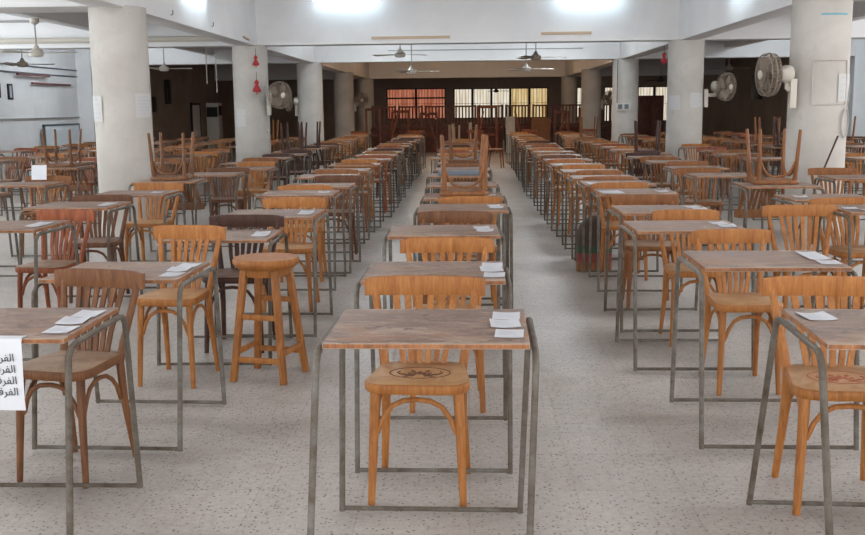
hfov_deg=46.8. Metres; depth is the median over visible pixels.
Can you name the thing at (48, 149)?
desk
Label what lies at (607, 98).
wall fan
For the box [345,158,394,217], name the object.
desk
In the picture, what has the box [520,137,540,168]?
wooden chair
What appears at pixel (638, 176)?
wooden chair
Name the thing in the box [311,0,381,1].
lamp
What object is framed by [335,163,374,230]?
desk
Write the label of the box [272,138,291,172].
wooden chair
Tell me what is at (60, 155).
wooden chair
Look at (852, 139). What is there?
wooden chair
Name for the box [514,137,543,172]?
desk
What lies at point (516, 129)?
wooden table
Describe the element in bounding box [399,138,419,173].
wooden chair
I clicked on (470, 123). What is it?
board
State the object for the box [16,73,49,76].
batten
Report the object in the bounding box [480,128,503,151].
wooden table
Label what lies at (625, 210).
desk
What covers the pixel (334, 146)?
desk
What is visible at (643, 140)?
desk
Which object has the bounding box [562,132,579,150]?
wooden chair
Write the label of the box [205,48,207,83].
hanging wire
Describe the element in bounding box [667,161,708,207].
wooden chair
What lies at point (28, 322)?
desk
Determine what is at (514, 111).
plank
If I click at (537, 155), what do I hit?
desk
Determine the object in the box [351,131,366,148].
wooden chair
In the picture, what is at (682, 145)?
wooden chair
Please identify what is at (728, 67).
ceiling fan
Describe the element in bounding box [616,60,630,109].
switch box
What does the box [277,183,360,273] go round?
desk
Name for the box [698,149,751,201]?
desk
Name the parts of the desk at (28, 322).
frame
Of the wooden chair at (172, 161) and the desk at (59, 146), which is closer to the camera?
the wooden chair at (172, 161)
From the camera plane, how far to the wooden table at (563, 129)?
32.22 m
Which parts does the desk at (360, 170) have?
frame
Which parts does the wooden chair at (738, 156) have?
leg, leg, backrest, leg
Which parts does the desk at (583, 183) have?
frame, frame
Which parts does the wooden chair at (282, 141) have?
leg, leg, seat, backrest, leg, leg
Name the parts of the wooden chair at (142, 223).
leg, leg, seat, rail, leg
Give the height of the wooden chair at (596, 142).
0.786 m
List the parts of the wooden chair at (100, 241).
leg, leg, seat, rail, leg, leg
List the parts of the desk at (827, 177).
frame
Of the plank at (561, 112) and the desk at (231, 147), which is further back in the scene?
the plank at (561, 112)
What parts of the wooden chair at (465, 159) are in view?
leg, leg, seat, leg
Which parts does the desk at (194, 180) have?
frame, frame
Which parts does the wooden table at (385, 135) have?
leg, rail, panel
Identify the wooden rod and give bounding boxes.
[798,135,838,229]
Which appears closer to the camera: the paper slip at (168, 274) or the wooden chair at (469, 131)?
the paper slip at (168, 274)
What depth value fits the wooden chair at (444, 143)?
18.77 m
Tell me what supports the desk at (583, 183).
on the floor
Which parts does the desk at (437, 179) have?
frame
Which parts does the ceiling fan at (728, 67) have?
motor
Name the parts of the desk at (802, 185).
frame, frame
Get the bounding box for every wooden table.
[370,129,396,150]
[371,106,396,129]
[397,129,420,151]
[398,105,423,128]
[424,105,449,128]
[424,129,448,151]
[451,105,475,128]
[451,129,474,144]
[478,104,503,128]
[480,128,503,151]
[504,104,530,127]
[504,128,530,151]
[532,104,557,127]
[551,128,557,142]
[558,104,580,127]
[558,128,577,149]
[601,104,611,126]
[601,127,611,149]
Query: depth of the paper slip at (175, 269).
4.46 m
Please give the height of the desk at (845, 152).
0.750 m
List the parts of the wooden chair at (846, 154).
backrest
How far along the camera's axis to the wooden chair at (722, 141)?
18.97 m
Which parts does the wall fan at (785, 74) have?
blade, blade, motor, arm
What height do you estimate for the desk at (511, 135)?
0.749 m
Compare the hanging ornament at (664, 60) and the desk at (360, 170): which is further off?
the hanging ornament at (664, 60)
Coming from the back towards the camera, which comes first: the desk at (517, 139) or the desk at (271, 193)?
the desk at (517, 139)
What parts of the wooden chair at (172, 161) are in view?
backrest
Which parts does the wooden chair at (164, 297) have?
leg, leg, seat, rail, leg, leg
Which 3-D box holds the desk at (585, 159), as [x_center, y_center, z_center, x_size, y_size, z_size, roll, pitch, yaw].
[1.737,-1.013,12.866,0.651,0.750,0.702,0,9,2]
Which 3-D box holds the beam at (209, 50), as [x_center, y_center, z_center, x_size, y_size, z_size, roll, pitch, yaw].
[-5.474,-4.962,20.953,0.240,0.659,6.340,0,9,2]
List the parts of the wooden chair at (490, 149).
seat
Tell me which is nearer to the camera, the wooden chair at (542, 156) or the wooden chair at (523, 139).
the wooden chair at (542, 156)
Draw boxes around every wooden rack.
[365,108,380,145]
[391,110,409,136]
[420,112,438,153]
[477,105,497,152]
[553,111,569,150]
[578,108,580,149]
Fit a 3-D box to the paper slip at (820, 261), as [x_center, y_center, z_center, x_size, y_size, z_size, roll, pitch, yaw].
[1.684,-0.023,4.249,0.085,0.003,0.105,0,9,6]
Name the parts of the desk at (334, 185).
frame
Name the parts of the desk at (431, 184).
frame, frame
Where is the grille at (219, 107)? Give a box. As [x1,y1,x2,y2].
[218,106,221,114]
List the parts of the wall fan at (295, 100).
motor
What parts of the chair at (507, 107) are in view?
rail, rail, leg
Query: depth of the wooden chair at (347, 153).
22.72 m
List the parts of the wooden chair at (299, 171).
seat, backrest, leg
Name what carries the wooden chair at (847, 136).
on the floor
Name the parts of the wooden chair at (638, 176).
leg, seat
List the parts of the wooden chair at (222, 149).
backrest, leg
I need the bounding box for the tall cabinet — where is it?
[637,95,663,146]
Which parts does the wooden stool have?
leg, leg, seat, leg, leg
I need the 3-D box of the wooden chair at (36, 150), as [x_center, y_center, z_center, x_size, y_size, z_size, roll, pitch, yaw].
[-7.476,-1.774,18.225,0.470,0.786,0.462,1,9,8]
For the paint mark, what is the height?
0.020 m
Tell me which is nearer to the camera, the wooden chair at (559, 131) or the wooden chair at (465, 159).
the wooden chair at (465, 159)
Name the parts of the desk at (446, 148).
frame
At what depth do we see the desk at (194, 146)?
18.94 m
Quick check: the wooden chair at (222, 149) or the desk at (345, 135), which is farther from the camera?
the desk at (345, 135)
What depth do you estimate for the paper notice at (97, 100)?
10.90 m
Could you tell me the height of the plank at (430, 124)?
1.309 m
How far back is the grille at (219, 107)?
36.41 m
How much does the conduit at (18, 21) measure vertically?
0.039 m
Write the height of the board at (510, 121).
1.143 m
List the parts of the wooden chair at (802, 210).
leg, leg, rail, leg, leg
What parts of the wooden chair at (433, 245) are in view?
leg, leg, rail, seat, leg, leg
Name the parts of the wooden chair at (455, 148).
backrest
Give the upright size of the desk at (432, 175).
0.749 m
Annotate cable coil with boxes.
[840,85,850,137]
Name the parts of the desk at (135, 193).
frame, frame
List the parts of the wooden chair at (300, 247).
leg, seat, rail, leg, leg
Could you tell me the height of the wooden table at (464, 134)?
0.760 m
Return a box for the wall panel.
[152,97,156,111]
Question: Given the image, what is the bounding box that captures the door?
[190,103,201,142]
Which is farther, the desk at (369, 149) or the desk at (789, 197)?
the desk at (369, 149)
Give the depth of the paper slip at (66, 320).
3.39 m
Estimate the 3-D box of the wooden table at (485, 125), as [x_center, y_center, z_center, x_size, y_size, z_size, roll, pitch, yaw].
[1.896,-4.907,32.487,0.840,0.760,0.480,0,9,1]
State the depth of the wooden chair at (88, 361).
4.06 m
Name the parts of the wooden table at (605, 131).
panel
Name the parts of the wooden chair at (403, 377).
leg, leg, seat, rail, leg, leg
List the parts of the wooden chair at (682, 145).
backrest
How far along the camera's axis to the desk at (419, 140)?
21.25 m
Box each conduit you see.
[0,20,41,22]
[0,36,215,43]
[0,70,76,76]
[0,117,79,119]
[27,65,76,70]
[388,48,582,50]
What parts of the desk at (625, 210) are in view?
frame, frame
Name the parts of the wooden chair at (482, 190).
leg, rail, seat, leg, leg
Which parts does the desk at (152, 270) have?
frame, frame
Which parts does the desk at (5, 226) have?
frame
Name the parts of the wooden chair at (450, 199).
rail, seat, leg, leg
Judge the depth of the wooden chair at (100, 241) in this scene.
7.81 m
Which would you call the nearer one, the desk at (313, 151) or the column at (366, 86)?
the desk at (313, 151)
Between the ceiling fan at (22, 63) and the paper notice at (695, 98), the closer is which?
the paper notice at (695, 98)
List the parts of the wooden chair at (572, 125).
leg, rail, rail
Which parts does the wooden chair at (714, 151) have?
leg, leg, backrest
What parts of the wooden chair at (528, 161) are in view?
leg, leg, backrest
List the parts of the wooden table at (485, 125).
rail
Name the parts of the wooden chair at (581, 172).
seat, rail, leg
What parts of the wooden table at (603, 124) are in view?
leg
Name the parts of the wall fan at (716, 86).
arm, motor, blade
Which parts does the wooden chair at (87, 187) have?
leg, leg, seat, leg, rail, leg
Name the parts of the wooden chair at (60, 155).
backrest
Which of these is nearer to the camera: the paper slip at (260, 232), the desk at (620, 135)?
the paper slip at (260, 232)
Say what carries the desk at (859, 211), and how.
on the floor
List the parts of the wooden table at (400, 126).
leg, rail, rail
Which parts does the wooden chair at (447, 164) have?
rail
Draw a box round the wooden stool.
[230,252,308,384]
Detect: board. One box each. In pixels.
[42,123,79,151]
[452,124,454,138]
[469,122,471,144]
[505,116,514,152]
[531,118,550,140]
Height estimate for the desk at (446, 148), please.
0.750 m
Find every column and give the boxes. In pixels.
[88,5,157,241]
[232,45,270,189]
[297,62,323,168]
[333,72,354,155]
[357,78,373,146]
[561,76,577,122]
[581,69,601,149]
[611,58,638,162]
[665,39,704,187]
[780,0,852,237]
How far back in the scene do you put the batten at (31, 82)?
22.65 m
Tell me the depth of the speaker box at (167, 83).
31.39 m
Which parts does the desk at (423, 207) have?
frame, frame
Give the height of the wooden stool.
0.658 m
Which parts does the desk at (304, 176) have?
frame, frame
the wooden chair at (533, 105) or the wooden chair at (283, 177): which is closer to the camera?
the wooden chair at (283, 177)
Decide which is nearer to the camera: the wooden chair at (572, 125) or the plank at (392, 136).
the plank at (392, 136)
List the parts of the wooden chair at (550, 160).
leg, leg, rail, seat, leg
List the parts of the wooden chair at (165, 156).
backrest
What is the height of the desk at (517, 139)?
0.749 m
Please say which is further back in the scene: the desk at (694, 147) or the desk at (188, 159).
the desk at (694, 147)
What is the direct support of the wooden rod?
on the floor
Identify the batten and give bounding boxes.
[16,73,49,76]
[31,82,70,85]
[371,36,449,38]
[541,31,591,34]
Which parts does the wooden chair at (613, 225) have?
leg, leg, seat, rail, leg, leg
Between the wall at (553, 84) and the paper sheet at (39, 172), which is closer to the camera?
the paper sheet at (39, 172)
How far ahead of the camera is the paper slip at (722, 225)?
5.57 m
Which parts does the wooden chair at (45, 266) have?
leg, leg, seat, leg, rail, leg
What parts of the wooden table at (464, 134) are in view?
rail, panel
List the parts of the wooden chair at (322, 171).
rail, seat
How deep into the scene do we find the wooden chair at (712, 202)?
10.45 m
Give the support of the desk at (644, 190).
on the floor
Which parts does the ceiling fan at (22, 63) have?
motor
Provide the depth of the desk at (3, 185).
9.51 m
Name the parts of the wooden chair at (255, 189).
leg, seat, rail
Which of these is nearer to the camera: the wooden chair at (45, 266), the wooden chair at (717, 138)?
the wooden chair at (45, 266)
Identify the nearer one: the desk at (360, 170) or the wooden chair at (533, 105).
the desk at (360, 170)
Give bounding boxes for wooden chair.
[0,157,27,209]
[9,148,38,192]
[15,209,94,307]
[16,268,144,488]
[19,175,71,254]
[31,153,64,201]
[34,146,58,173]
[41,129,91,190]
[55,150,87,195]
[64,143,88,178]
[67,194,132,302]
[69,158,97,201]
[80,142,95,173]
[89,147,96,185]
[125,183,183,261]
[136,225,225,388]
[147,132,204,209]
[154,140,176,168]
[154,148,172,167]
[155,158,180,217]
[164,155,190,210]
[167,146,190,171]
[175,138,195,167]
[178,144,202,177]
[187,151,217,200]
[190,137,208,150]
[202,148,229,196]
[202,214,283,352]
[208,167,249,229]
[210,140,231,167]
[237,162,274,209]
[243,158,277,209]
[262,154,293,187]
[262,197,325,312]
[270,120,281,153]
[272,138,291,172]
[278,185,331,282]
[280,122,312,169]
[282,150,311,182]
[286,137,304,157]
[297,121,324,165]
[313,143,337,182]
[314,175,361,259]
[315,169,357,235]
[322,141,344,168]
[335,138,355,161]
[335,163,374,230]
[339,136,358,159]
[341,159,376,222]
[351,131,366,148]
[351,134,368,158]
[358,155,390,213]
[364,275,484,506]
[365,151,395,204]
[374,148,402,197]
[375,145,401,179]
[381,143,405,186]
[386,141,409,179]
[392,139,414,173]
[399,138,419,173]
[400,237,493,412]
[401,135,420,166]
[408,130,423,156]
[417,211,491,303]
[433,134,491,224]
[438,196,501,308]
[439,150,468,161]
[444,143,466,161]
[444,145,469,146]
[445,153,473,180]
[446,163,479,181]
[447,124,478,181]
[452,139,473,144]
[453,147,478,180]
[456,140,479,147]
[468,130,482,149]
[484,135,503,167]
[509,132,527,161]
[513,133,531,161]
[519,136,539,169]
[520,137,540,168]
[522,129,537,134]
[523,139,545,178]
[523,143,548,187]
[526,141,550,182]
[531,145,558,183]
[531,148,560,199]
[541,155,575,215]
[547,159,584,225]
[557,131,573,145]
[561,133,579,153]
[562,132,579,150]
[563,164,604,237]
[575,138,596,159]
[576,116,597,152]
[576,170,621,245]
[579,129,595,153]
[581,139,604,163]
[582,176,633,256]
[592,141,617,168]
[592,182,647,280]
[599,144,626,168]
[613,146,642,175]
[614,194,678,307]
[620,133,639,163]
[626,152,659,181]
[629,120,660,173]
[630,136,651,165]
[640,156,678,189]
[642,138,665,164]
[652,209,722,346]
[653,140,665,167]
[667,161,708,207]
[675,167,722,246]
[681,144,709,187]
[691,229,782,395]
[696,147,728,198]
[702,136,713,155]
[702,137,726,163]
[713,131,732,148]
[713,150,745,202]
[721,139,746,181]
[726,132,745,148]
[734,128,801,217]
[736,153,772,205]
[740,134,757,168]
[752,117,780,161]
[757,135,776,173]
[761,276,864,515]
[762,204,843,330]
[769,117,781,165]
[776,137,782,175]
[808,168,856,244]
[809,197,864,308]
[844,153,864,195]
[845,143,864,189]
[846,116,855,151]
[847,136,864,174]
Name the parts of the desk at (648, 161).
frame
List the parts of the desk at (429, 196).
frame, frame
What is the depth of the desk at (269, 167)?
11.57 m
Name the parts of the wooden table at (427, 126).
leg, rail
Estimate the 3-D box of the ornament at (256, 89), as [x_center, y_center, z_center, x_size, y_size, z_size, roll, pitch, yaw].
[-3.053,-3.201,17.361,0.149,0.396,0.129,0,9,2]
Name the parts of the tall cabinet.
door, door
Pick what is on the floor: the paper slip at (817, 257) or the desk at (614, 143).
the desk at (614, 143)
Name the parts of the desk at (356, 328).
frame, frame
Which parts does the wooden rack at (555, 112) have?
post, post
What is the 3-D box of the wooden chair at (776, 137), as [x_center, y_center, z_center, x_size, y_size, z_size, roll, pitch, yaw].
[7.079,-2.196,19.886,0.470,0.786,0.462,0,9,6]
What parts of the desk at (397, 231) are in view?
frame, frame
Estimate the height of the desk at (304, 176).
0.749 m
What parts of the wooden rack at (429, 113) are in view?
post, post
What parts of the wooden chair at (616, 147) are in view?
leg, backrest, seat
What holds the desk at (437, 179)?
on the floor
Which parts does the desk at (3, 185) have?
frame, frame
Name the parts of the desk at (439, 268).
frame, frame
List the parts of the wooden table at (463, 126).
rail, rail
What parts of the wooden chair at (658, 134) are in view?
leg, leg, backrest, seat, leg, leg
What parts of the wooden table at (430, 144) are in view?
rail, panel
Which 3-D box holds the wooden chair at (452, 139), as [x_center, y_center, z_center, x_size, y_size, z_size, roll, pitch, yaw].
[0.617,-2.291,20.919,0.470,0.786,0.462,0,9,6]
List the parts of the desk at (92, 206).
frame, frame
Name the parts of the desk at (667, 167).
frame, frame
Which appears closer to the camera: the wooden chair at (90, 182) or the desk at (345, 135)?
the wooden chair at (90, 182)
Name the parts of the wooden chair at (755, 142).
leg, backrest, seat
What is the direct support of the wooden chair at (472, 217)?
on the floor
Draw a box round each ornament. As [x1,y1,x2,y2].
[252,48,258,66]
[253,74,260,93]
[660,46,667,63]
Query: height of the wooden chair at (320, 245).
0.786 m
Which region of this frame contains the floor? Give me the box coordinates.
[0,140,864,534]
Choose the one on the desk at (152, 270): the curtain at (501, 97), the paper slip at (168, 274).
the paper slip at (168, 274)
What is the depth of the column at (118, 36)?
10.89 m
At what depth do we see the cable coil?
10.65 m
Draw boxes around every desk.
[0,150,36,194]
[0,156,61,207]
[0,160,22,215]
[0,182,72,266]
[0,192,18,276]
[0,220,86,360]
[0,307,142,534]
[12,148,60,189]
[19,201,142,307]
[25,166,98,230]
[31,262,226,451]
[32,153,87,200]
[34,161,98,219]
[39,146,77,161]
[63,150,97,194]
[86,190,188,288]
[128,178,213,261]
[154,141,177,174]
[154,148,191,187]
[154,150,168,172]
[155,162,173,216]
[156,229,292,365]
[157,158,197,213]
[164,146,206,186]
[175,154,217,205]
[175,172,249,246]
[176,138,209,169]
[179,143,217,181]
[183,151,229,198]
[195,142,231,177]
[214,209,332,336]
[215,166,281,227]
[218,161,277,214]
[224,146,235,187]
[241,157,295,208]
[253,190,346,290]
[262,153,309,182]
[271,150,316,173]
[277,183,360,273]
[278,140,294,147]
[288,147,330,182]
[293,174,364,252]
[299,145,338,182]
[307,309,538,534]
[309,143,345,182]
[310,168,375,240]
[319,141,353,168]
[327,139,357,156]
[327,163,383,227]
[345,135,369,147]
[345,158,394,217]
[353,154,399,207]
[354,261,512,473]
[359,136,367,151]
[361,151,405,200]
[365,148,404,194]
[373,145,411,188]
[378,143,412,183]
[382,224,505,377]
[384,141,418,179]
[390,139,421,175]
[397,135,424,165]
[398,136,425,168]
[413,203,512,308]
[420,193,506,299]
[425,182,499,260]
[426,173,491,224]
[431,157,479,203]
[433,167,492,219]
[434,153,479,168]
[436,161,489,203]
[438,147,453,191]
[506,134,525,163]
[509,135,536,166]
[511,136,540,169]
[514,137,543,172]
[516,139,546,176]
[518,141,549,180]
[521,143,557,184]
[522,145,561,189]
[524,147,565,195]
[530,150,576,202]
[534,154,583,210]
[540,158,595,220]
[546,163,606,230]
[556,169,624,244]
[560,135,586,153]
[562,136,579,153]
[564,175,640,259]
[571,138,605,174]
[574,140,609,168]
[574,180,658,272]
[580,142,617,169]
[588,143,629,174]
[588,188,682,291]
[598,146,636,175]
[604,205,722,332]
[608,149,656,176]
[615,220,755,370]
[618,135,648,166]
[621,152,673,187]
[624,156,681,180]
[640,140,659,179]
[641,160,696,220]
[661,166,732,238]
[669,250,859,450]
[677,146,726,194]
[679,173,763,245]
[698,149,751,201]
[706,140,738,179]
[708,153,769,210]
[714,133,737,165]
[722,141,766,180]
[728,182,825,278]
[738,157,780,219]
[739,135,777,170]
[743,144,780,189]
[746,309,864,534]
[759,146,780,191]
[762,137,778,174]
[765,194,864,307]
[778,151,781,193]
[811,175,864,261]
[816,205,864,308]
[844,152,863,194]
[845,157,864,219]
[846,145,864,194]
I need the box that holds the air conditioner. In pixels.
[206,103,223,148]
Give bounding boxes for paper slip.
[26,223,44,226]
[41,325,78,332]
[54,316,91,324]
[70,310,105,316]
[159,272,184,276]
[166,266,192,271]
[176,263,200,266]
[251,233,269,235]
[254,231,270,233]
[473,226,489,228]
[476,228,493,231]
[480,266,502,271]
[482,262,502,266]
[483,272,504,276]
[489,318,520,327]
[492,312,519,319]
[494,329,523,337]
[710,221,727,223]
[718,224,735,226]
[795,251,820,255]
[796,311,837,320]
[802,254,830,259]
[816,260,841,263]
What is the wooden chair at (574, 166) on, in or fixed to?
on the floor
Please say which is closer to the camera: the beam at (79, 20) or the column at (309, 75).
the beam at (79, 20)
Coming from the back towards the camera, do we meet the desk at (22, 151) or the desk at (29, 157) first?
the desk at (22, 151)
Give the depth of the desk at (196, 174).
10.59 m
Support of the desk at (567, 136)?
on the floor
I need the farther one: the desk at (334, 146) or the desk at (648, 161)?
the desk at (334, 146)
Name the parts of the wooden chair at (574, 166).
leg, leg, seat, rail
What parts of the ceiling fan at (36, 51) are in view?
blade, rod, motor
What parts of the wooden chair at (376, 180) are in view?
leg, backrest, seat, leg, leg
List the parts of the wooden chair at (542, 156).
leg, leg, seat, backrest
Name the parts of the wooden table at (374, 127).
rail, rail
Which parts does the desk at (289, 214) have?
frame, frame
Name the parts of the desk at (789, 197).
frame, frame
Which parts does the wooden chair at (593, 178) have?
leg, rail, seat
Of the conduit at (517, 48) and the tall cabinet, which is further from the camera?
the tall cabinet
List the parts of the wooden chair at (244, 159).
seat, backrest, leg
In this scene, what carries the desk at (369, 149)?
on the floor
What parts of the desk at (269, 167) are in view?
frame, frame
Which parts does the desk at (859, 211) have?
frame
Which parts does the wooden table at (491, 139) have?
panel, rail, leg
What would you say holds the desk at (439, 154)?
on the floor
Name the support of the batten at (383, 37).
attached to the beam at (279, 23)
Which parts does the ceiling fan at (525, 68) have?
motor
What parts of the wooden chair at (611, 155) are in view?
seat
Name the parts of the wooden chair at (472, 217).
leg, leg, rail, leg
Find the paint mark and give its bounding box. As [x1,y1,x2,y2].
[821,13,847,14]
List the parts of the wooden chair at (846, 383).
leg, leg, rail, seat, leg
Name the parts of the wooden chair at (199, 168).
backrest, leg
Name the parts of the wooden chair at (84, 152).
backrest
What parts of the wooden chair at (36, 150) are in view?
backrest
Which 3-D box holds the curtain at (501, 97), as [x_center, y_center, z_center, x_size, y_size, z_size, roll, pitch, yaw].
[3.028,-7.290,44.362,0.834,1.330,0.010,0,9,2]
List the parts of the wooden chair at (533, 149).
leg, backrest, seat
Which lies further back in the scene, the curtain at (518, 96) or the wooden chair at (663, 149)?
the curtain at (518, 96)
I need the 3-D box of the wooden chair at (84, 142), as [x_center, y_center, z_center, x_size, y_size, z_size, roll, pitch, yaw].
[-7.342,-2.301,21.527,0.470,0.786,0.462,1,9,7]
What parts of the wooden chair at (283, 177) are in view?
seat, backrest, leg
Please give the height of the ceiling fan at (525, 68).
1.265 m
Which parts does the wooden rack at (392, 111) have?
post, post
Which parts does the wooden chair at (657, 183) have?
leg, rail, seat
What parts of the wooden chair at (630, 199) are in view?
leg, leg, rail, seat, leg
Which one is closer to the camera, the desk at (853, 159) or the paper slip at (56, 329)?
the paper slip at (56, 329)
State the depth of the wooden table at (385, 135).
32.51 m
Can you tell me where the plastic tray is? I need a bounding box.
[438,170,478,174]
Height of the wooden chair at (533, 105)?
0.760 m
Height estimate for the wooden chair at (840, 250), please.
0.786 m
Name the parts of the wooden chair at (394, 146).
backrest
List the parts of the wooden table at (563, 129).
rail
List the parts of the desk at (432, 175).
frame, frame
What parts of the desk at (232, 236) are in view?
frame, frame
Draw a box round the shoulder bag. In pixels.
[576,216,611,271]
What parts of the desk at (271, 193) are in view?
frame, frame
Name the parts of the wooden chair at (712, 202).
leg, rail, seat, leg, leg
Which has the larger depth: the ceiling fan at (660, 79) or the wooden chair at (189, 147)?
the ceiling fan at (660, 79)
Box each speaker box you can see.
[164,80,171,103]
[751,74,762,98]
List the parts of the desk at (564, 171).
frame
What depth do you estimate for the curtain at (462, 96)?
44.37 m
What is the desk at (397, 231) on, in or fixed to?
on the floor
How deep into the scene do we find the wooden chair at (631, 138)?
21.40 m
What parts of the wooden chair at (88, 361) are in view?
leg, leg, seat, leg, rail, leg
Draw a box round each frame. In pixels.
[7,84,13,99]
[810,59,847,104]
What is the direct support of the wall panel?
attached to the wall at (188, 86)
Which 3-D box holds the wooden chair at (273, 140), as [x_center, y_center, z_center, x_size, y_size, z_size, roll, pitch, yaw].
[-3.442,-2.710,21.058,0.470,0.786,0.462,1,9,8]
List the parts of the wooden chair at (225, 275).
leg, leg, seat, rail, leg, leg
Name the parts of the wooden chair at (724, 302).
leg, leg, rail, seat, leg, leg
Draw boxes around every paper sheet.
[31,165,46,179]
[597,190,623,192]
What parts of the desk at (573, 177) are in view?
frame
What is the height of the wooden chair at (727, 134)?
0.786 m
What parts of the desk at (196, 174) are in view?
frame, frame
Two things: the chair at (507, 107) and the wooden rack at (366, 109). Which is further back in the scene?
the chair at (507, 107)
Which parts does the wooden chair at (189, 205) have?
leg, leg, seat, rail, leg, leg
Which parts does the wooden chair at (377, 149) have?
leg, backrest, leg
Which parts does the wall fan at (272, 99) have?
blade, blade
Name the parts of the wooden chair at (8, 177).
leg, seat, backrest, leg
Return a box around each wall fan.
[266,81,291,114]
[285,93,297,115]
[354,93,368,110]
[601,90,611,108]
[703,72,735,106]
[755,53,796,107]
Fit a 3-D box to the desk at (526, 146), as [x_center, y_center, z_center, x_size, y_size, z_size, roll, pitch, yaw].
[1.911,-1.750,17.478,0.651,0.750,0.702,0,9,2]
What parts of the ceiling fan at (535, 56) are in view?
motor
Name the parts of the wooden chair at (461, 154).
backrest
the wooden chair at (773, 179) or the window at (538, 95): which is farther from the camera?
the window at (538, 95)
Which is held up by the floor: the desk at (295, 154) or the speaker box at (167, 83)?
the desk at (295, 154)
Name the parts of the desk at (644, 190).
frame, frame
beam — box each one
[0,0,89,13]
[0,13,233,49]
[3,12,88,30]
[67,0,368,78]
[90,47,297,64]
[175,47,214,54]
[214,64,357,80]
[255,0,679,46]
[315,42,619,62]
[369,60,565,78]
[565,0,791,76]
[578,58,725,76]
[637,39,855,58]
[703,13,864,40]
[724,40,766,47]
[852,1,864,20]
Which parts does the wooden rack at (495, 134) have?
post, post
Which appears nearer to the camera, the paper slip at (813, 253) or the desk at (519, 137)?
the paper slip at (813, 253)
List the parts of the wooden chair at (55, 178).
leg, seat, leg, rail, leg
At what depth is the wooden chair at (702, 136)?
21.30 m
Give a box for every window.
[386,88,445,119]
[454,87,547,118]
[577,87,580,117]
[604,86,666,121]
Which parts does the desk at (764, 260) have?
frame, frame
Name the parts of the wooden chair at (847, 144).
backrest, leg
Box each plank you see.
[391,112,398,138]
[426,112,438,151]
[478,111,483,144]
[514,111,519,131]
[556,111,566,143]
[561,112,573,149]
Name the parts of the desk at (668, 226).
frame, frame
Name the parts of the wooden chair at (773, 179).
leg, leg, rail, seat, leg, leg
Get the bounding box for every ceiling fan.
[0,18,77,56]
[0,50,54,66]
[149,48,191,70]
[373,45,427,57]
[395,45,438,73]
[507,43,553,71]
[517,43,566,60]
[647,59,663,81]
[708,58,748,69]
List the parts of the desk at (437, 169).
frame, frame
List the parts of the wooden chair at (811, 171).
leg, rail, leg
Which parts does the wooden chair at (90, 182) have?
seat, backrest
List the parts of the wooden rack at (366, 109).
post, post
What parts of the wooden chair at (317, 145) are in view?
leg, leg, seat, backrest, leg, leg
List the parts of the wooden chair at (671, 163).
leg, rail, seat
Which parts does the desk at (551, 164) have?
frame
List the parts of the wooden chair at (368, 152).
backrest, leg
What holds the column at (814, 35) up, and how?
on the floor
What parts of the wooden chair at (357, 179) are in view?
seat, rail, leg, leg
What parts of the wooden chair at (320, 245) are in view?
seat, rail, leg, leg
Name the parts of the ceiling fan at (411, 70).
motor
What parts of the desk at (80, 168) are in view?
frame, frame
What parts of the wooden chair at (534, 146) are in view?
backrest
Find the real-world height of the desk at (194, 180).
0.749 m
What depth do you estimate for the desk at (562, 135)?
23.42 m
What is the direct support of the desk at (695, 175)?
on the floor
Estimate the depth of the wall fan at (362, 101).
30.84 m
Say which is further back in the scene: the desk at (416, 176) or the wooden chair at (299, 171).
the desk at (416, 176)
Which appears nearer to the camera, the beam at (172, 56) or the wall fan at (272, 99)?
the wall fan at (272, 99)
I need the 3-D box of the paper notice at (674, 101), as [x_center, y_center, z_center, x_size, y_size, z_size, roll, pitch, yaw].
[4.184,-2.859,17.326,0.025,0.240,0.234,-8,12,-39]
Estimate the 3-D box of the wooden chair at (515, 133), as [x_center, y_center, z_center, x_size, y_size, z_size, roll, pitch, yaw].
[2.256,-2.944,24.911,0.470,0.786,0.462,0,9,1]
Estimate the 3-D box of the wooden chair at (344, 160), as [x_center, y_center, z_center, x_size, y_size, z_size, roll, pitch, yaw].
[-0.954,-0.990,12.861,0.470,0.786,0.462,0,9,2]
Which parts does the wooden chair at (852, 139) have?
leg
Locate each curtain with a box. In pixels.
[388,90,414,117]
[417,89,444,117]
[455,89,470,117]
[474,89,489,117]
[493,89,508,116]
[511,89,526,116]
[531,88,546,116]
[605,88,611,120]
[639,87,652,95]
[656,87,666,119]
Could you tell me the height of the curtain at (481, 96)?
1.330 m
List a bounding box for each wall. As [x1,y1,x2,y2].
[0,49,235,179]
[268,76,666,141]
[702,39,864,152]
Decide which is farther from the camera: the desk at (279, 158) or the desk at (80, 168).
the desk at (279, 158)
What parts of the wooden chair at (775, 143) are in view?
leg, backrest, leg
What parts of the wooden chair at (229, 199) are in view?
leg, seat, rail, leg, leg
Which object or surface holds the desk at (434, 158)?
on the floor
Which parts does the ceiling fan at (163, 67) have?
motor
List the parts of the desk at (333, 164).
frame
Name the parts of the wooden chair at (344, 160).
rail, leg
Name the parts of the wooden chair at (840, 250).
leg, rail, leg, seat, leg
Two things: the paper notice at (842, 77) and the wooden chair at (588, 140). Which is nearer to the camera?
the paper notice at (842, 77)
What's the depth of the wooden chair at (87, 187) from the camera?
12.54 m
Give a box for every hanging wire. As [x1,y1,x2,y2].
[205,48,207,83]
[215,47,217,91]
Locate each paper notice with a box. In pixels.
[0,336,25,409]
[93,96,102,121]
[135,93,150,117]
[236,109,245,125]
[669,95,679,109]
[690,93,701,106]
[838,74,849,101]
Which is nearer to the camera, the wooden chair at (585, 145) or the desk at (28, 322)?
the desk at (28, 322)
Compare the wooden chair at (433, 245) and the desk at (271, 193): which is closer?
the wooden chair at (433, 245)
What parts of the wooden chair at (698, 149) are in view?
backrest, leg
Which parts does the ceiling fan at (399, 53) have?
blade, motor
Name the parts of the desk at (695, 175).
frame, frame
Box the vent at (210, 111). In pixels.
[206,107,217,116]
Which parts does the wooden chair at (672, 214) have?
leg, leg, rail, seat, leg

